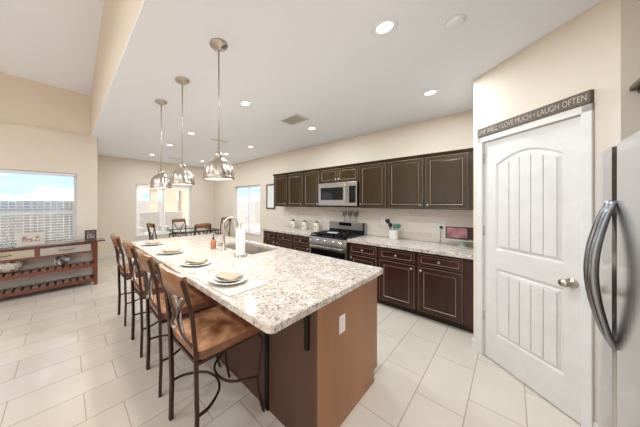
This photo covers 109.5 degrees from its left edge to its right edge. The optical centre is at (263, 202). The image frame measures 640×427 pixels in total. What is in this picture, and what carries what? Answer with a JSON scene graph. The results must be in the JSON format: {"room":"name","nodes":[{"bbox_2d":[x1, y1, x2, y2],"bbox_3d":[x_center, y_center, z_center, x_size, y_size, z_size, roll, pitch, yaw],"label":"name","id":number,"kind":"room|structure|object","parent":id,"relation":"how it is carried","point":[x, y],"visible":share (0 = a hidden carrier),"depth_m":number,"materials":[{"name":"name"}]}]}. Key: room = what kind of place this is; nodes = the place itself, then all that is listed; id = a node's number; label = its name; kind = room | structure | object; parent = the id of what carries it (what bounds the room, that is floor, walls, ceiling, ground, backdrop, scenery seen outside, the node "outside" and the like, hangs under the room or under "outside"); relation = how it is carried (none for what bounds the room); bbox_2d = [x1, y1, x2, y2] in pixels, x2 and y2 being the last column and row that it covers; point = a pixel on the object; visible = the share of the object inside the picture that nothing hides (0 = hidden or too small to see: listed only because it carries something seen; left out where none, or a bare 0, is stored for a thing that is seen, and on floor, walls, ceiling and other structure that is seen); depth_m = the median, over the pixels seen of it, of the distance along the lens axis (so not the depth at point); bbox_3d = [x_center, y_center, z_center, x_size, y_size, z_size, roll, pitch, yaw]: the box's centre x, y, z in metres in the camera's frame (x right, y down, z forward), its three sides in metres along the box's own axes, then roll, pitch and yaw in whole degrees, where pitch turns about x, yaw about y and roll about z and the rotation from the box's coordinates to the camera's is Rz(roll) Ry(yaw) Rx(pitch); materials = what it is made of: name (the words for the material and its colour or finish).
{"room":"kitchen","nodes":[
{"label":"kitchen","id":0,"kind":"room"},
{"bbox_2d":[0,72,90,136],"bbox_3d":[-5.280,-1.685,2.409,5.360,0.920,0.100,0,0,-42],"label":"wall","id":1,"kind":"structure","parent":0,"point":[23,102],"depth_m":3.73,"materials":[{"name":"paint"}]},
{"bbox_2d":[0,122,93,288],"bbox_3d":[-5.249,0.115,2.403,5.400,2.680,0.150,0,0,-42],"label":"wall","id":2,"kind":"structure","parent":0,"point":[22,148],"depth_m":3.78,"materials":[{"name":"paint"}]},
{"bbox_2d":[0,172,76,239],"bbox_3d":[-4.114,0.135,3.396,1.975,1.300,0.160,0,0,-42],"label":"window","id":3,"kind":"structure","parent":2,"relation":"in","point":[75,178],"depth_m":4.00,"materials":[{"name":"white plastic"}]},
{"bbox_2d":[0,169,75,246],"bbox_3d":[-4.107,0.112,3.388,1.891,1.246,0.045,0,0,-42],"label":"window blind","id":4,"kind":"object","parent":3,"relation":"attached to","point":[1,170],"visible":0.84,"depth_m":3.72,"materials":[{"name":"white plastic"}]},
{"bbox_2d":[0,0,103,94],"bbox_3d":[-2.540,-2.585,-0.755,5.510,1.220,8.570,0,0,-42],"label":"ceiling","id":5,"kind":"structure","parent":0,"point":[51,42],"depth_m":3.09,"materials":[{"name":"paint"}]},
{"bbox_2d":[94,137,96,229],"bbox_3d":[-3.829,0.115,4.908,0.060,2.680,1.980,0,0,-42],"label":"wall","id":6,"kind":"structure","parent":0,"point":[95,138],"depth_m":4.17,"materials":[{"name":"paint"}]},
{"bbox_2d":[91,0,143,133],"bbox_3d":[-0.485,-2.343,1.124,0.060,2.204,8.320,0,0,-42],"label":"wall","id":7,"kind":"structure","parent":0,"point":[119,17],"depth_m":2.41,"materials":[{"name":"paint"}]},
{"bbox_2d":[97,155,214,254],"bbox_3d":[-3.078,0.115,6.879,3.690,2.680,0.150,0,0,-42],"label":"wall","id":8,"kind":"structure","parent":0,"point":[117,177],"depth_m":6.14,"materials":[{"name":"paint"}]},
{"bbox_2d":[98,250,136,258],"bbox_3d":[-3.076,1.405,6.771,3.529,0.100,0.014,0,0,-42],"label":"baseboard","id":9,"kind":"structure","parent":8,"relation":"attached to","point":[111,254],"depth_m":5.84,"materials":[{"name":"white paint"}]},
{"bbox_2d":[135,187,189,236],"bbox_3d":[-3.058,0.228,6.871,1.690,1.515,0.160,0,0,-42],"label":"window","id":10,"kind":"structure","parent":8,"relation":"in","point":[163,190],"depth_m":6.86,"materials":[{"name":"white plastic"}]},
{"bbox_2d":[136,184,190,188],"bbox_3d":[-3.047,-0.485,6.859,1.606,0.081,0.044,0,0,-42],"label":"window blind","id":11,"kind":"object","parent":10,"relation":"attached to","point":[137,185],"visible":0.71,"depth_m":7.05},
{"bbox_2d":[0,255,580,426],"bbox_3d":[-1.742,1.505,1.191,9.300,0.100,10.400,0,0,-42],"label":"floor","id":12,"kind":"structure","parent":0,"point":[68,358],"depth_m":1.82,"materials":[{"name":"tile"}]},
{"bbox_2d":[0,238,104,297],"bbox_3d":[-3.605,1.062,3.536,1.720,0.785,0.310,0,0,-42],"label":"console table","id":13,"kind":"object","parent":12,"relation":"on","point":[51,249],"visible":0.98,"depth_m":3.56,"materials":[{"name":"brown wood"}]},
{"bbox_2d":[0,222,16,247],"bbox_3d":[-3.829,0.480,3.309,0.140,0.379,0.140,0,0,3],"label":"sculpture","id":14,"kind":"object","parent":13,"relation":"on","point":[2,246],"visible":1,"depth_m":3.31,"materials":[{"name":"silver metal"}]},
{"bbox_2d":[0,260,22,272],"bbox_3d":[-3.838,0.939,3.348,0.281,0.229,0.215,0,0,-42],"label":"bundle","id":15,"kind":"object","parent":13,"relation":"on","point":[5,267],"visible":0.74,"depth_m":3.30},
{"bbox_2d":[16,232,44,246],"bbox_3d":[-3.656,0.568,3.486,0.307,0.200,0.114,0,0,-42],"label":"photo frame","id":16,"kind":"object","parent":13,"relation":"on","point":[33,238],"visible":1,"depth_m":3.45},
{"bbox_2d":[22,236,39,241],"bbox_3d":[-3.633,0.568,3.460,0.191,0.083,0.015,0,0,-42],"label":"print","id":17,"kind":"object","parent":16,"relation":"attached to","point":[24,238],"depth_m":3.46},
{"bbox_2d":[53,255,68,265],"bbox_3d":[-3.412,0.970,3.731,0.205,0.179,0.185,0,0,-42],"label":"ball","id":18,"kind":"object","parent":13,"relation":"on","point":[65,257],"visible":0.94,"depth_m":3.70,"materials":[{"name":"grey"}]},
{"bbox_2d":[85,230,96,240],"bbox_3d":[-3.108,0.578,3.973,0.167,0.180,0.104,0,0,-42],"label":"photo frame","id":19,"kind":"object","parent":13,"relation":"on","point":[89,234],"visible":1,"depth_m":3.94,"materials":[{"name":"brown wood"}]},
{"bbox_2d":[87,231,94,238],"bbox_3d":[-3.087,0.578,3.949,0.111,0.123,0.019,0,0,-42],"label":"print","id":20,"kind":"object","parent":19,"relation":"attached to","point":[90,234],"depth_m":3.95},
{"bbox_2d":[110,234,158,325],"bbox_3d":[-1.617,0.922,2.881,0.612,1.071,0.436,0,0,-43],"label":"bar stool","id":21,"kind":"object","parent":12,"relation":"on","point":[124,269],"visible":0.61,"depth_m":2.68,"materials":[{"name":"brown wood"}]},
{"bbox_2d":[146,223,156,239],"bbox_3d":[-2.359,0.957,5.159,0.436,1.004,0.612,0,0,42],"label":"dining chair","id":22,"kind":"object","parent":12,"relation":"on","point":[151,225],"visible":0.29,"depth_m":4.96,"materials":[{"name":"brown wood"}]},
{"bbox_2d":[122,240,190,357],"bbox_3d":[-1.130,0.922,2.352,0.612,1.071,0.436,0,0,-42],"label":"bar stool","id":23,"kind":"object","parent":12,"relation":"on","point":[137,285],"visible":0.55,"depth_m":2.15,"materials":[{"name":"brown metal"}]},
{"bbox_2d":[136,249,220,397],"bbox_3d":[-0.750,0.922,1.929,0.612,1.071,0.436,0,0,-41],"label":"bar stool","id":24,"kind":"object","parent":12,"relation":"on","point":[200,301],"visible":0.68,"depth_m":1.79,"materials":[{"name":"brown wood"}]},
{"bbox_2d":[172,218,185,236],"bbox_3d":[-2.257,0.957,6.137,0.436,1.004,0.611,0,0,-42],"label":"dining chair","id":25,"kind":"object","parent":12,"relation":"on","point":[176,219],"visible":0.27,"depth_m":6.33,"materials":[{"name":"brown wood"}]},
{"bbox_2d":[169,228,219,237],"bbox_3d":[-1.799,1.075,5.709,1.150,0.773,1.000,0,0,-42],"label":"dining table","id":26,"kind":"object","parent":12,"relation":"on","point":[212,230],"visible":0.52,"depth_m":5.61,"materials":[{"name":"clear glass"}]},
{"bbox_2d":[194,223,210,234],"bbox_3d":[-1.510,0.957,5.049,0.436,1.004,0.611,0,0,-42],"label":"dining chair","id":27,"kind":"object","parent":12,"relation":"on","point":[202,225],"visible":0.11,"depth_m":4.83,"materials":[{"name":"brown wood"}]},
{"bbox_2d":[156,263,264,426],"bbox_3d":[-0.360,0.922,1.495,0.612,1.071,0.436,0,0,-44],"label":"bar stool","id":28,"kind":"object","parent":12,"relation":"on","point":[203,336],"visible":0.98,"depth_m":1.39,"materials":[{"name":"brown wood"}]},
{"bbox_2d":[220,217,230,235],"bbox_3d":[-1.304,0.957,6.619,0.436,1.004,0.611,0,0,31],"label":"dining chair","id":29,"kind":"object","parent":12,"relation":"on","point":[222,218],"visible":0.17,"depth_m":6.79,"materials":[{"name":"wood"}]},
{"bbox_2d":[263,230,275,245],"bbox_3d":[0.357,1.037,5.044,0.724,0.834,0.408,0,0,-42],"label":"base cabinet","id":30,"kind":"object","parent":12,"relation":"on","point":[269,237],"visible":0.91,"depth_m":4.81,"materials":[{"name":"brown wood"}]},
{"bbox_2d":[179,244,376,426],"bbox_3d":[-0.369,1.016,2.465,1.144,0.876,2.678,0,0,-42],"label":"kitchen island","id":31,"kind":"object","parent":12,"relation":"on","point":[312,374],"visible":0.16,"depth_m":1.46,"materials":[{"name":"brown wood"}]},
{"bbox_2d":[130,233,382,333],"bbox_3d":[-0.425,0.559,2.430,1.295,0.036,2.795,0,0,-42],"label":"island countertop","id":32,"kind":"structure","parent":31,"relation":"on","point":[299,284],"depth_m":1.64,"materials":[{"name":"stone"}]},
{"bbox_2d":[137,242,171,248],"bbox_3d":[-1.405,0.539,2.837,0.310,0.004,0.450,0,0,-42],"label":"placemat","id":33,"kind":"object","parent":32,"relation":"on","point":[165,244],"visible":0.74,"depth_m":2.77,"materials":[{"name":"fabric"}]},
{"bbox_2d":[141,241,164,245],"bbox_3d":[-1.413,0.523,2.831,0.270,0.028,0.270,0,0,-42],"label":"dinner plate","id":34,"kind":"object","parent":33,"relation":"on","point":[144,243],"visible":0.74,"depth_m":2.79,"materials":[{"name":"ceramic"}]},
{"bbox_2d":[146,240,160,242],"bbox_3d":[-1.413,0.501,2.831,0.176,0.013,0.155,0,0,-29],"label":"folded napkin","id":35,"kind":"object","parent":34,"relation":"on","point":[159,241],"visible":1,"depth_m":2.82,"materials":[{"name":"fabric"}]},
{"bbox_2d":[151,250,193,258],"bbox_3d":[-0.981,0.539,2.372,0.310,0.004,0.450,0,0,-42],"label":"placemat","id":36,"kind":"object","parent":32,"relation":"on","point":[184,253],"visible":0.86,"depth_m":2.29,"materials":[{"name":"fabric"}]},
{"bbox_2d":[158,248,184,253],"bbox_3d":[-0.988,0.523,2.365,0.270,0.028,0.270,0,0,-42],"label":"dinner plate","id":37,"kind":"object","parent":36,"relation":"on","point":[181,249],"visible":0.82,"depth_m":2.33,"materials":[{"name":"ceramic"}]},
{"bbox_2d":[161,248,180,250],"bbox_3d":[-0.988,0.501,2.365,0.176,0.013,0.155,0,0,-9],"label":"folded napkin","id":38,"kind":"object","parent":37,"relation":"on","point":[170,249],"visible":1,"depth_m":2.35,"materials":[{"name":"fabric"}]},
{"bbox_2d":[171,256,224,272],"bbox_3d":[-0.586,0.539,1.947,0.310,0.004,0.450,0,0,-42],"label":"placemat","id":39,"kind":"object","parent":32,"relation":"on","point":[212,265],"visible":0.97,"depth_m":1.86,"materials":[{"name":"fabric"}]},
{"bbox_2d":[180,258,211,265],"bbox_3d":[-0.593,0.523,1.940,0.270,0.028,0.270,0,0,-42],"label":"dinner plate","id":40,"kind":"object","parent":39,"relation":"on","point":[185,263],"visible":0.7,"depth_m":1.90,"materials":[{"name":"white ceramic"}]},
{"bbox_2d":[184,258,208,262],"bbox_3d":[-0.593,0.501,1.940,0.176,0.013,0.155,0,0,11],"label":"folded napkin","id":41,"kind":"object","parent":40,"relation":"on","point":[198,260],"visible":1,"depth_m":1.92,"materials":[{"name":"beige fabric"}]},
{"bbox_2d":[211,234,218,248],"bbox_3d":[-0.585,0.457,2.603,0.092,0.167,0.066,0,0,30],"label":"soap bottle","id":42,"kind":"object","parent":32,"relation":"on","point":[213,241],"visible":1,"depth_m":2.58,"materials":[{"name":"orange plastic"}]},
{"bbox_2d":[217,217,238,249],"bbox_3d":[-0.410,0.353,2.558,0.262,0.375,0.056,0,0,-17],"label":"faucet","id":43,"kind":"object","parent":32,"relation":"on","point":[226,219],"visible":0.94,"depth_m":2.54,"materials":[{"name":"silver metal"}]},
{"bbox_2d":[195,269,265,295],"bbox_3d":[-0.239,0.539,1.535,0.310,0.004,0.450,0,0,-42],"label":"placemat","id":44,"kind":"object","parent":32,"relation":"on","point":[250,283],"visible":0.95,"depth_m":1.43,"materials":[{"name":"fabric"}]},
{"bbox_2d":[208,271,247,284],"bbox_3d":[-0.246,0.523,1.529,0.270,0.028,0.270,0,0,-42],"label":"dinner plate","id":45,"kind":"object","parent":44,"relation":"on","point":[214,279],"visible":0.58,"depth_m":1.49,"materials":[{"name":"white ceramic"}]},
{"bbox_2d":[214,271,244,280],"bbox_3d":[-0.246,0.501,1.529,0.176,0.013,0.155,0,0,31],"label":"folded napkin","id":46,"kind":"object","parent":45,"relation":"on","point":[229,276],"visible":1,"depth_m":1.52,"materials":[{"name":"beige fabric"}]},
{"bbox_2d":[233,223,247,256],"bbox_3d":[-0.240,0.377,2.258,0.148,0.328,0.148,0,0,-42],"label":"paper towel holder","id":47,"kind":"object","parent":32,"relation":"on","point":[240,232],"visible":1,"depth_m":2.22,"materials":[{"name":"white paper"}]},
{"bbox_2d":[226,244,271,254],"bbox_3d":[-0.209,0.659,2.702,0.416,0.159,0.696,0,0,-42],"label":"sink","id":48,"kind":"object","parent":32,"relation":"in","point":[249,249],"visible":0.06,"depth_m":2.80,"materials":[{"name":"metal"}]},
{"bbox_2d":[339,313,344,333],"bbox_3d":[0.514,0.794,1.455,0.074,0.115,0.005,0,0,-42],"label":"outlet plate","id":49,"kind":"object","parent":31,"relation":"attached to","point":[342,317],"visible":1,"depth_m":1.45,"materials":[{"name":"white plastic"}]},
{"bbox_2d":[276,232,292,248],"bbox_3d":[0.644,1.037,4.724,0.724,0.834,0.448,0,0,-42],"label":"base cabinet","id":50,"kind":"object","parent":12,"relation":"on","point":[284,240],"visible":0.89,"depth_m":4.48,"materials":[{"name":"brown wood"}]},
{"bbox_2d":[293,235,309,252],"bbox_3d":[0.942,1.037,4.393,0.724,0.834,0.438,0,0,-42],"label":"base cabinet","id":51,"kind":"object","parent":12,"relation":"on","point":[300,243],"visible":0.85,"depth_m":4.16,"materials":[{"name":"brown wood"}]},
{"bbox_2d":[261,226,324,236],"bbox_3d":[0.643,0.595,4.724,0.729,0.045,1.348,0,0,-42],"label":"countertop","id":52,"kind":"structure","parent":51,"relation":"on","point":[281,229],"depth_m":4.53,"materials":[{"name":"beige stone"}]},
{"bbox_2d":[291,219,295,227],"bbox_3d":[0.658,0.471,5.013,0.115,0.200,0.112,0,0,-42],"label":"canister","id":53,"kind":"object","parent":52,"relation":"on","point":[293,222],"visible":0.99,"depth_m":4.96,"materials":[{"name":"beige ceramic"}]},
{"bbox_2d":[302,220,306,228],"bbox_3d":[0.872,0.471,4.774,0.115,0.200,0.112,0,0,-42],"label":"canister","id":54,"kind":"object","parent":52,"relation":"on","point":[304,223],"visible":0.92,"depth_m":4.73,"materials":[{"name":"beige ceramic"}]},
{"bbox_2d":[314,221,319,230],"bbox_3d":[1.079,0.471,4.544,0.115,0.200,0.112,0,0,-42],"label":"canister","id":55,"kind":"object","parent":52,"relation":"on","point":[316,224],"visible":0.98,"depth_m":4.50,"materials":[{"name":"beige ceramic"}]},
{"bbox_2d":[309,220,366,260],"bbox_3d":[1.298,0.904,3.931,0.776,1.099,0.704,0,0,-42],"label":"gas range","id":56,"kind":"object","parent":12,"relation":"on","point":[333,245],"visible":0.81,"depth_m":3.82,"materials":[{"name":"silver metal"}]},
{"bbox_2d":[310,234,363,240],"bbox_3d":[1.294,0.590,3.928,0.625,0.029,0.704,0,0,-42],"label":"cooktop","id":57,"kind":"object","parent":56,"relation":"in","point":[331,237],"depth_m":3.75,"materials":[{"name":"black metal"}]},
{"bbox_2d":[343,211,357,221],"bbox_3d":[1.602,0.248,4.113,0.030,0.191,0.299,0,0,-42],"label":"scroll ornament","id":58,"kind":"object","parent":56,"relation":"on","point":[350,213],"visible":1,"depth_m":4.11,"materials":[{"name":"black metal"}]},
{"bbox_2d":[349,242,379,302],"bbox_3d":[1.716,1.037,3.531,0.724,0.834,0.436,0,0,-42],"label":"base cabinet","id":59,"kind":"object","parent":12,"relation":"on","point":[358,253],"visible":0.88,"depth_m":3.28,"materials":[{"name":"brown wood"}]},
{"bbox_2d":[378,246,417,314],"bbox_3d":[2.017,1.037,3.196,0.724,0.834,0.460,0,0,-42],"label":"base cabinet","id":60,"kind":"object","parent":12,"relation":"on","point":[397,285],"visible":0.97,"depth_m":2.96,"materials":[{"name":"brown wood"}]},
{"bbox_2d":[417,252,465,329],"bbox_3d":[2.325,1.037,2.853,0.724,0.834,0.458,0,0,-42],"label":"base cabinet","id":61,"kind":"object","parent":12,"relation":"on","point":[440,278],"visible":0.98,"depth_m":2.62,"materials":[{"name":"brown wood"}]},
{"bbox_2d":[347,235,473,259],"bbox_3d":[2.051,0.595,3.155,0.729,0.045,1.451,0,0,-42],"label":"countertop","id":62,"kind":"structure","parent":61,"relation":"on","point":[445,249],"depth_m":2.95,"materials":[{"name":"beige stone"}]},
{"bbox_2d":[389,230,397,239],"bbox_3d":[2.013,0.500,3.446,0.132,0.142,0.132,0,0,-42],"label":"utensil crock","id":63,"kind":"object","parent":62,"relation":"on","point":[393,235],"visible":0.94,"depth_m":3.39,"materials":[{"name":"white ceramic"}]},
{"bbox_2d":[449,238,473,247],"bbox_3d":[2.550,0.521,2.848,0.272,0.100,0.272,0,0,-42],"label":"cake stand","id":64,"kind":"object","parent":62,"relation":"on","point":[462,242],"visible":0.82,"depth_m":2.82,"materials":[{"name":"green ceramic"}]},
{"bbox_2d":[445,226,468,239],"bbox_3d":[2.491,0.393,2.865,0.224,0.153,0.045,0,0,40],"label":"tablet","id":65,"kind":"object","parent":64,"relation":"on","point":[451,232],"visible":1,"depth_m":2.85,"materials":[{"name":"pink glass"}]},
{"bbox_2d":[468,227,473,239],"bbox_3d":[2.629,0.395,2.847,0.100,0.152,0.028,0,0,39],"label":"book","id":66,"kind":"object","parent":64,"relation":"on","point":[470,229],"visible":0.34,"depth_m":2.82,"materials":[{"name":"paper"}]},
{"bbox_2d":[465,259,473,332],"bbox_3d":[2.306,1.037,2.468,0.090,0.834,0.086,0,0,-42],"label":"filler panel","id":67,"kind":"object","parent":12,"relation":"on","point":[469,264],"visible":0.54,"depth_m":2.44,"materials":[{"name":"brown wood"}]},
{"bbox_2d":[583,131,639,426],"bbox_3d":[1.783,0.583,0.707,0.918,1.705,0.831,0,0,-42],"label":"refrigerator","id":68,"kind":"object","parent":12,"relation":"on","point":[611,262],"visible":1,"depth_m":1.02,"materials":[{"name":"silver metal"}]},
{"bbox_2d":[215,109,473,242],"bbox_3d":[0.577,0.115,5.457,0.150,2.680,6.849,0,0,-42],"label":"wall","id":69,"kind":"structure","parent":0,"point":[453,131],"depth_m":4.34,"materials":[{"name":"paint"}]},
{"bbox_2d":[233,185,260,234],"bbox_3d":[-0.490,0.203,6.615,0.160,1.405,1.320,0,0,-42],"label":"window","id":70,"kind":"structure","parent":69,"relation":"in","point":[248,187],"depth_m":6.61,"materials":[{"name":"white plastic"}]},
{"bbox_2d":[266,184,274,208],"bbox_3d":[0.174,-0.155,5.774,0.024,0.640,0.320,0,0,-42],"label":"wall frame","id":71,"kind":"object","parent":69,"relation":"attached to","point":[269,187],"visible":0.77,"depth_m":5.78,"materials":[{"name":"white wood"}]},
{"bbox_2d":[274,175,286,206],"bbox_3d":[0.484,-0.265,5.158,0.386,0.710,0.428,0,0,-42],"label":"upper cabinet","id":72,"kind":"object","parent":69,"relation":"attached to","point":[280,182],"visible":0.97,"depth_m":5.04,"materials":[{"name":"brown wood"}]},
{"bbox_2d":[287,173,302,206],"bbox_3d":[0.774,-0.265,4.835,0.386,0.710,0.438,0,0,-42],"label":"upper cabinet","id":73,"kind":"object","parent":69,"relation":"attached to","point":[294,181],"visible":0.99,"depth_m":4.71,"materials":[{"name":"brown wood"}]},
{"bbox_2d":[303,170,319,206],"bbox_3d":[1.055,-0.265,4.522,0.386,0.710,0.398,0,0,-42],"label":"upper cabinet","id":74,"kind":"object","parent":69,"relation":"attached to","point":[311,180],"visible":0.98,"depth_m":4.42,"materials":[{"name":"brown wood"}]},
{"bbox_2d":[320,165,358,183],"bbox_3d":[1.443,-0.490,4.091,0.386,0.260,0.758,0,0,-42],"label":"upper cabinet","id":75,"kind":"object","parent":69,"relation":"attached to","point":[345,174],"visible":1,"depth_m":3.94,"materials":[{"name":"brown wood"}]},
{"bbox_2d":[318,181,358,206],"bbox_3d":[1.413,-0.137,4.064,0.440,0.440,0.750,0,0,-42],"label":"microwave","id":76,"kind":"object","parent":75,"relation":"attached to","point":[339,194],"visible":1,"depth_m":3.90,"materials":[{"name":"silver metal"}]},
{"bbox_2d":[359,162,386,207],"bbox_3d":[1.843,-0.265,3.645,0.386,0.710,0.436,0,0,-42],"label":"upper cabinet","id":77,"kind":"object","parent":69,"relation":"attached to","point":[372,177],"visible":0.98,"depth_m":3.52,"materials":[{"name":"brown wood"}]},
{"bbox_2d":[284,207,473,245],"bbox_3d":[1.651,0.331,4.139,0.012,0.480,3.447,0,0,-42],"label":"backsplash","id":78,"kind":"structure","parent":69,"relation":"attached to","point":[416,224],"depth_m":3.60,"materials":[{"name":"tile"}]},
{"bbox_2d":[387,157,424,208],"bbox_3d":[2.147,-0.265,3.306,0.386,0.710,0.470,0,0,-42],"label":"upper cabinet","id":79,"kind":"object","parent":69,"relation":"attached to","point":[405,178],"visible":0.98,"depth_m":3.18,"materials":[{"name":"brown wood"}]},
{"bbox_2d":[438,221,444,229],"bbox_3d":[2.524,0.325,3.153,0.006,0.116,0.072,0,0,-42],"label":"wall outlet","id":80,"kind":"object","parent":69,"relation":"attached to","point":[440,223],"visible":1,"depth_m":3.15,"materials":[{"name":"white plastic"}]},
{"bbox_2d":[425,151,473,209],"bbox_3d":[2.484,-0.265,2.931,0.386,0.710,0.536,0,0,-42],"label":"upper cabinet","id":81,"kind":"object","parent":69,"relation":"attached to","point":[447,177],"depth_m":2.82,"materials":[{"name":"brown wood"}]},
{"bbox_2d":[273,148,473,175],"bbox_3d":[1.506,-0.639,4.038,0.361,0.037,3.492,0,0,-42],"label":"crown molding","id":82,"kind":"structure","parent":81,"relation":"attached to","point":[466,149],"depth_m":3.35,"materials":[{"name":"brown wood"}]},
{"bbox_2d":[91,0,601,166],"bbox_3d":[0.308,-1.232,3.032,3.790,0.015,10.400,0,0,-42],"label":"ceiling","id":83,"kind":"structure","parent":0,"point":[320,61],"depth_m":2.03,"materials":[{"name":"paint"}]},
{"bbox_2d":[150,99,171,188],"bbox_3d":[-1.250,-0.701,2.694,0.243,1.048,0.243,0,0,-42],"label":"pendant lamp","id":84,"kind":"object","parent":83,"relation":"hanging from","point":[160,180],"visible":0.96,"depth_m":2.64,"materials":[{"name":"silver metal"}]},
{"bbox_2d":[169,77,194,185],"bbox_3d":[-0.819,-0.701,2.222,0.243,1.048,0.243,0,0,-42],"label":"pendant lamp","id":85,"kind":"object","parent":83,"relation":"hanging from","point":[181,176],"visible":1,"depth_m":2.17,"materials":[{"name":"silver metal"}]},
{"bbox_2d":[203,38,234,180],"bbox_3d":[-0.350,-0.701,1.718,0.243,1.048,0.243,0,0,-42],"label":"pendant lamp","id":86,"kind":"object","parent":83,"relation":"hanging from","point":[217,168],"visible":1,"depth_m":1.67,"materials":[{"name":"silver metal"}]},
{"bbox_2d":[205,178,231,179],"bbox_3d":[-0.350,-0.188,1.718,0.228,0.006,0.228,0,0,-42],"label":"diffuser","id":87,"kind":"object","parent":86,"relation":"attached to","point":[205,178],"depth_m":1.73,"materials":[{"name":"glass"}]},
{"bbox_2d":[210,138,228,142],"bbox_3d":[-0.876,-1.220,4.374,0.340,0.010,0.120,0,0,-42],"label":"ceiling vent","id":88,"kind":"object","parent":83,"relation":"in","point":[213,139],"visible":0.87,"depth_m":4.35,"materials":[{"name":"white paint"}]},
{"bbox_2d":[239,100,251,106],"bbox_3d":[-0.228,-1.220,2.739,0.168,0.008,0.168,0,0,-42],"label":"recessed light","id":89,"kind":"object","parent":83,"relation":"in","point":[244,103],"visible":1,"depth_m":2.73,"materials":[{"name":"paint"}]},
{"bbox_2d":[279,113,309,124],"bbox_3d":[0.445,-1.220,3.276,0.300,0.010,0.340,0,0,-42],"label":"ceiling vent","id":90,"kind":"object","parent":83,"relation":"in","point":[294,119],"visible":1,"depth_m":3.26,"materials":[{"name":"white metal"}]},
{"bbox_2d":[371,18,397,36],"bbox_3d":[0.841,-1.220,1.548,0.168,0.008,0.168,0,0,-42],"label":"recessed light","id":91,"kind":"object","parent":83,"relation":"in","point":[384,27],"visible":1,"depth_m":1.54,"materials":[{"name":"paint"}]},
{"bbox_2d":[421,89,439,96],"bbox_3d":[1.854,-1.220,2.471,0.168,0.008,0.168,0,0,-42],"label":"recessed light","id":92,"kind":"object","parent":83,"relation":"in","point":[433,91],"visible":1,"depth_m":2.46,"materials":[{"name":"paint"}]},
{"bbox_2d":[445,14,465,28],"bbox_3d":[1.291,-1.212,1.496,0.110,0.023,0.110,0,0,-42],"label":"smoke detector","id":93,"kind":"object","parent":83,"relation":"attached to","point":[457,20],"visible":1,"depth_m":1.48,"materials":[{"name":"paint"}]},
{"bbox_2d":[474,0,639,422],"bbox_3d":[2.303,0.115,2.099,0.477,2.680,1.802,0,0,24],"label":"wall","id":94,"kind":"structure","parent":0,"point":[598,49],"depth_m":1.43,"materials":[{"name":"paint"}]},
{"bbox_2d":[483,116,580,423],"bbox_3d":[2.062,0.439,1.774,0.104,2.008,0.687,0,0,3],"label":"door","id":95,"kind":"structure","parent":94,"relation":"in","point":[532,228],"depth_m":1.68,"materials":[{"name":"white paint"}]},
{"bbox_2d":[472,338,597,426],"bbox_3d":[2.063,1.405,1.748,0.012,0.100,0.956,0,0,3],"label":"baseboard","id":96,"kind":"structure","parent":94,"relation":"attached to","point":[474,342],"depth_m":2.18,"materials":[{"name":"white paint"}]},
{"bbox_2d":[477,103,593,426],"bbox_3d":[2.093,0.417,1.766,0.076,2.076,0.788,0,0,3],"label":"trim","id":97,"kind":"structure","parent":94,"relation":"attached to","point":[586,112],"depth_m":1.41,"materials":[{"name":"white paint"}]},
{"bbox_2d":[477,89,593,137],"bbox_3d":[2.059,-0.663,1.763,0.022,0.080,0.774,0,0,3],"label":"wooden sign","id":98,"kind":"object","parent":94,"relation":"attached to","point":[586,97],"visible":1,"depth_m":1.62,"materials":[{"name":"grey wood"}]},
{"label":"outside","id":99,"kind":"structure","parent":0,"visible":0},
{"bbox_2d":[30,214,259,237],"bbox_3d":[0.380,1.640,7.061,70.000,0.130,70.000,0,0,-42],"label":"ground","id":100,"kind":"structure","parent":99,"point":[254,226],"depth_m":14.55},
{"bbox_2d":[0,201,73,245],"bbox_3d":[-9.292,0.761,4.062,9.600,1.628,0.060,0,0,-42],"label":"fence","id":101,"kind":"object","parent":100,"relation":"on","point":[6,220],"visible":0.47,"depth_m":6.43,"materials":[{"name":"grey brick"}]},
{"bbox_2d":[12,229,71,244],"bbox_3d":[-5.602,1.145,5.856,1.512,0.848,1.531,0,0,31],"label":"shrub","id":102,"kind":"object","parent":100,"relation":"on","point":[52,229],"visible":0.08,"depth_m":5.96,"materials":[{"name":"plant"}]},
{"bbox_2d":[165,190,187,223],"bbox_3d":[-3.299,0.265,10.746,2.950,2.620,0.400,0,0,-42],"label":"house wing","id":103,"kind":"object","parent":100,"relation":"on","point":[170,196],"visible":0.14,"depth_m":10.10,"materials":[{"name":"beige paint"}]},
{"bbox_2d":[137,201,259,226],"bbox_3d":[-3.999,0.736,13.921,11.150,1.678,0.060,0,0,-42],"label":"fence","id":104,"kind":"object","parent":100,"relation":"on","point":[142,206],"visible":0.14,"depth_m":16.01,"materials":[{"name":"beige brick"}]},
{"bbox_3d":[-2.628,1.524,9.064,6.800,0.098,2.400,0,0,-42],"label":"patio slab","id":105,"kind":"object","parent":100,"relation":"on","visible":0},
{"bbox_2d":[137,212,166,233],"bbox_3d":[-3.967,0.910,7.861,0.820,1.130,0.660,0,0,-42],"label":"patio chair","id":106,"kind":"object","parent":105,"relation":"on","point":[145,217],"visible":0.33,"depth_m":8.01,"materials":[{"name":"beige fabric"}]},
{"bbox_2d":[137,186,187,211],"bbox_3d":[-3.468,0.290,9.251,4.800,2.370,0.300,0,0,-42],"label":"patio cover","id":107,"kind":"object","parent":105,"relation":"on","point":[153,192],"visible":0.14,"depth_m":8.46,"materials":[{"name":"beige paint"}]},
{"bbox_2d":[165,211,187,230],"bbox_3d":[-3.320,0.910,8.443,0.820,1.130,0.660,0,0,-42],"label":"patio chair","id":108,"kind":"object","parent":105,"relation":"on","point":[169,215],"visible":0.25,"depth_m":8.58,"materials":[{"name":"beige fabric"}]},
{"bbox_3d":[2.359,0.115,0.995,0.100,2.680,0.630,0,0,-42],"label":"wall","id":109,"kind":"structure","parent":0,"visible":0},
{"bbox_2d":[629,78,639,92],"bbox_3d":[1.859,-0.497,0.599,1.167,0.305,0.704,0,0,-42],"label":"upper cabinet","id":110,"kind":"object","parent":109,"relation":"attached to","point":[636,85],"visible":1,"depth_m":1.21,"materials":[{"name":"brown wood"}]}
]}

